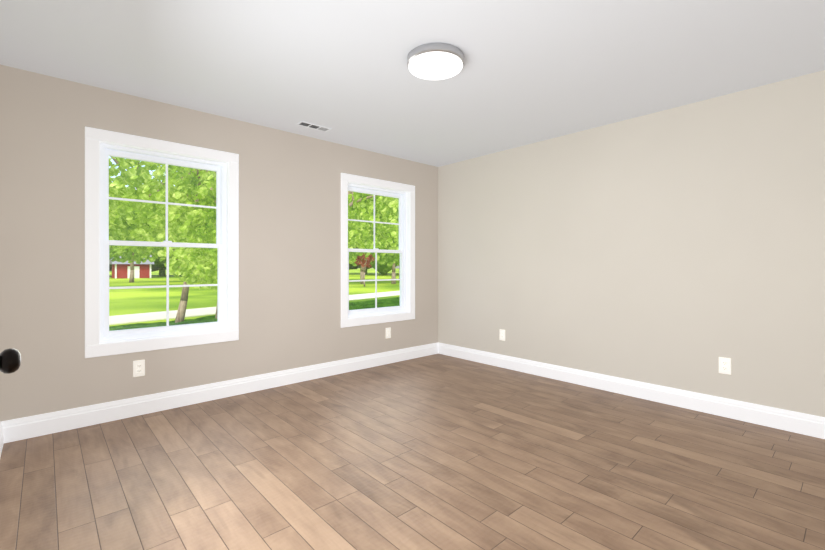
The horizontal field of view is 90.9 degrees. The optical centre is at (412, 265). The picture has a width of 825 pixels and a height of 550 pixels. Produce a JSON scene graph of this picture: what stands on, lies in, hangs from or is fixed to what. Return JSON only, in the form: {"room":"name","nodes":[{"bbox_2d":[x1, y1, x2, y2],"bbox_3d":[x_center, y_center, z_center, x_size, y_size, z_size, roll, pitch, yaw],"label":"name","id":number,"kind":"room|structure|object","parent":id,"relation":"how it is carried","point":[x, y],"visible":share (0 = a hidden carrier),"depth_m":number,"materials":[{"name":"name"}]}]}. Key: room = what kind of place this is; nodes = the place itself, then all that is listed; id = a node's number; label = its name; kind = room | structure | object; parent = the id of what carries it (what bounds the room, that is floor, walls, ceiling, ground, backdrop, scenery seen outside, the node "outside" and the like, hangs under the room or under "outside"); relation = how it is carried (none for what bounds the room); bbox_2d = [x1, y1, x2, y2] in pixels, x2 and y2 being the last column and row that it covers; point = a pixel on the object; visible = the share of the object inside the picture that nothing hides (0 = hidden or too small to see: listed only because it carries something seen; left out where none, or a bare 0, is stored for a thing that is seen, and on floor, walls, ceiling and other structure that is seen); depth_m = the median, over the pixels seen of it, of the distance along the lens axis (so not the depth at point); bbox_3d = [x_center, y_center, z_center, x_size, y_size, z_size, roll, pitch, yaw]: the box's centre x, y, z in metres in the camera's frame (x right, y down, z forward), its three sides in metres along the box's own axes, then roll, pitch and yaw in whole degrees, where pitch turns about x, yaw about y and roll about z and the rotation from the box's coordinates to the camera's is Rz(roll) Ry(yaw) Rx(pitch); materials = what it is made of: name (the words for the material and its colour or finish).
{"room":"empty bedroom","nodes":[
{"label":"empty bedroom","id":0,"kind":"room"},
{"bbox_2d":[0,64,437,421],"bbox_3d":[-1.213,-0.078,4.029,4.360,2.440,0.160,0,0,-42],"label":"wall","id":1,"kind":"structure","parent":0,"point":[289,250],"depth_m":3.32,"materials":[{"name":"paint"}]},
{"bbox_2d":[0,420,7,456],"bbox_3d":[-1.198,1.072,1.019,0.018,0.140,4.320,0,0,-42],"label":"baseboard","id":2,"kind":"structure","parent":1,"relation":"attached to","point":[3,424],"depth_m":2.61,"materials":[{"name":"white wood"}]},
{"bbox_2d":[133,360,144,376],"bbox_3d":[-2.097,0.785,3.114,0.076,0.124,0.009,0,0,-42],"label":"electrical outlet","id":3,"kind":"object","parent":1,"relation":"attached to","point":[138,367],"visible":1,"depth_m":3.11,"materials":[{"name":"white plastic"}]},
{"bbox_2d":[85,126,238,357],"bbox_3d":[-1.990,-0.168,3.305,1.065,1.650,0.169,0,0,-42],"label":"window","id":4,"kind":"structure","parent":1,"relation":"in","point":[101,147],"depth_m":3.22,"materials":[{"name":"white"}]},
{"bbox_2d":[8,342,439,441],"bbox_3d":[-1.150,1.072,3.967,3.990,0.140,0.018,0,0,-42],"label":"baseboard","id":5,"kind":"structure","parent":1,"relation":"attached to","point":[17,429],"depth_m":3.33,"materials":[{"name":"white wood"}]},
{"bbox_2d":[341,173,414,327],"bbox_3d":[-0.417,-0.168,4.732,1.065,1.650,0.169,0,0,-42],"label":"window","id":6,"kind":"structure","parent":1,"relation":"in","point":[405,195],"depth_m":4.76,"materials":[{"name":"white"}]},
{"bbox_2d":[386,327,390,338],"bbox_3d":[-0.284,0.785,4.758,0.076,0.124,0.009,0,0,-42],"label":"electrical outlet","id":7,"kind":"object","parent":1,"relation":"attached to","point":[388,332],"visible":1,"depth_m":4.76,"materials":[{"name":"white plastic"}]},
{"bbox_2d":[0,354,824,549],"bbox_3d":[0.291,1.202,2.370,4.360,0.120,4.640,0,0,-42],"label":"floor","id":8,"kind":"structure","parent":0,"point":[437,452],"depth_m":2.23,"materials":[{"name":"brown wood"}]},
{"bbox_2d":[0,0,824,166],"bbox_3d":[0.291,-1.368,2.370,4.360,0.140,4.640,0,0,-42],"label":"ceiling","id":9,"kind":"structure","parent":0,"point":[532,71],"depth_m":2.54,"materials":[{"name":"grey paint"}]},
{"bbox_2d":[296,121,330,131],"bbox_3d":[-0.914,-1.294,3.774,0.305,0.007,0.115,0,0,-42],"label":"ceiling vent","id":10,"kind":"object","parent":9,"relation":"in","point":[313,126],"visible":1,"depth_m":3.77,"materials":[{"name":"grey metal"}]},
{"bbox_2d":[407,43,463,79],"bbox_3d":[0.144,-1.263,2.533,0.356,0.070,0.356,0,0,-42],"label":"ceiling light fixture","id":11,"kind":"object","parent":9,"relation":"attached to","point":[435,61],"visible":1,"depth_m":2.45,"materials":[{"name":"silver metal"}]},
{"bbox_2d":[438,70,824,416],"bbox_3d":[1.847,-0.078,3.781,0.160,2.440,4.640,0,0,-42],"label":"wall","id":12,"kind":"structure","parent":0,"point":[682,247],"depth_m":3.39,"materials":[{"name":"paint"}]},
{"bbox_2d":[500,329,504,340],"bbox_3d":[1.012,0.778,4.576,0.009,0.124,0.076,0,0,-42],"label":"electrical outlet","id":13,"kind":"object","parent":12,"relation":"attached to","point":[502,335],"visible":1,"depth_m":4.57,"materials":[{"name":"white plastic"}]},
{"bbox_2d":[440,343,824,438],"bbox_3d":[1.781,1.072,3.721,0.018,0.140,4.320,0,0,-42],"label":"baseboard","id":14,"kind":"structure","parent":12,"relation":"attached to","point":[787,420],"depth_m":3.38,"materials":[{"name":"white wood"}]},
{"bbox_2d":[719,357,730,374],"bbox_3d":[2.369,0.757,3.079,0.009,0.124,0.076,0,0,-42],"label":"electrical outlet","id":15,"kind":"object","parent":12,"relation":"attached to","point":[724,365],"visible":1,"depth_m":3.08,"materials":[{"name":"white plastic"}]},
{"bbox_3d":[-1.264,-0.078,0.960,0.160,2.440,4.640,0,0,-42],"label":"wall","id":16,"kind":"structure","parent":0,"visible":0},
{"bbox_2d":[0,348,20,373],"bbox_3d":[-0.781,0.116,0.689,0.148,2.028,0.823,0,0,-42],"label":"door knob","id":17,"kind":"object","parent":16,"relation":"in","point":[10,360],"depth_m":0.96,"materials":[{"name":"black metal"}]},
{"label":"outside","id":18,"kind":"structure","parent":0,"visible":0},
{"bbox_2d":[109,156,399,330],"bbox_3d":[-52.110,-5.186,86.928,340.000,14.457,320.000,0,0,-42],"label":"garden","id":19,"kind":"object","parent":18,"point":[390,230],"depth_m":12.02,"materials":[{"name":"green plant"}]}
]}

